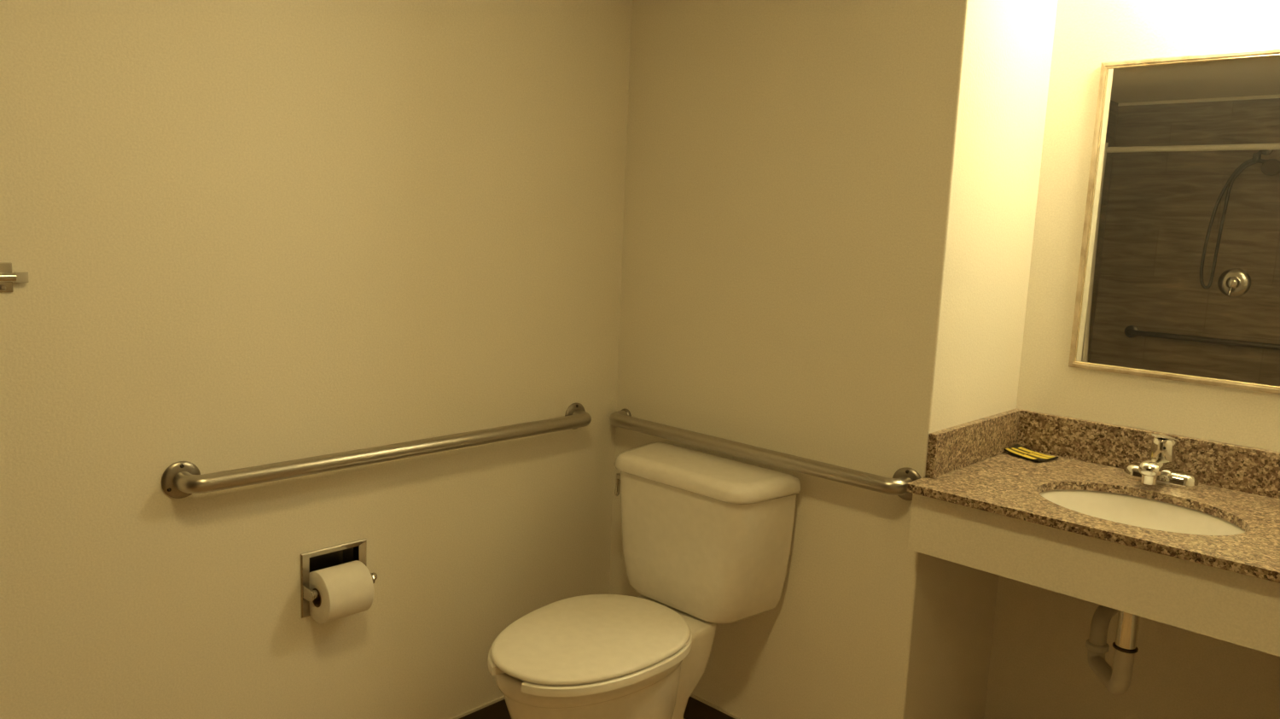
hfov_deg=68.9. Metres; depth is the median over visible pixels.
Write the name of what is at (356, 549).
toilet paper holder
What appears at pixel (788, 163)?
wall
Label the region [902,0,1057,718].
wall
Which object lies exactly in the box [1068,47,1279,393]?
wall mirror
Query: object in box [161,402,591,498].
grab bar
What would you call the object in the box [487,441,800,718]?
toilet
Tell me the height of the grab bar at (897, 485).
0.077 m
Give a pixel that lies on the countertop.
(977, 503)
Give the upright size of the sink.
0.144 m
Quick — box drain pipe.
[1085,605,1140,694]
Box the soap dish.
[1003,443,1058,460]
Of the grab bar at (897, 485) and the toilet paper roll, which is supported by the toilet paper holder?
the toilet paper roll
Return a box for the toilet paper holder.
[300,537,377,617]
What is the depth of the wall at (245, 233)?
2.04 m
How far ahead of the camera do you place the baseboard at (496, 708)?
2.58 m
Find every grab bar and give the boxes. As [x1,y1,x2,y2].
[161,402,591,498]
[609,407,921,500]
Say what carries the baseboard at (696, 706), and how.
attached to the wall at (788, 163)
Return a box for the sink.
[1039,488,1245,535]
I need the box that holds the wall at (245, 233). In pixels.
[0,0,632,718]
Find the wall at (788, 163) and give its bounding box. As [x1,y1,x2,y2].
[608,0,966,718]
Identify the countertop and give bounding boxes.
[907,407,1279,656]
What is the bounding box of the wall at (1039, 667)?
[983,0,1279,718]
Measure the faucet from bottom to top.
0.119 m
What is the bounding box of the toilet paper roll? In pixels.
[308,559,374,622]
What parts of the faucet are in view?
spout, lever, handle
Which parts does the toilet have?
seat, seat lid, bowl, lever arm, tank lid, tank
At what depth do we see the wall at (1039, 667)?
2.31 m
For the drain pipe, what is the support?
attached to the sink
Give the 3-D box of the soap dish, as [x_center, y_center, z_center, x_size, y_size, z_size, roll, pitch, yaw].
[0.990,0.239,2.384,0.087,0.013,0.133,-2,9,-29]
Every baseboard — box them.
[449,695,511,718]
[683,692,743,718]
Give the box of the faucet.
[1122,432,1198,490]
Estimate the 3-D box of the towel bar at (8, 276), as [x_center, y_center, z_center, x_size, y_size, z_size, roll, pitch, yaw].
[-1.114,-0.142,1.618,0.020,0.052,0.092,10,11,42]

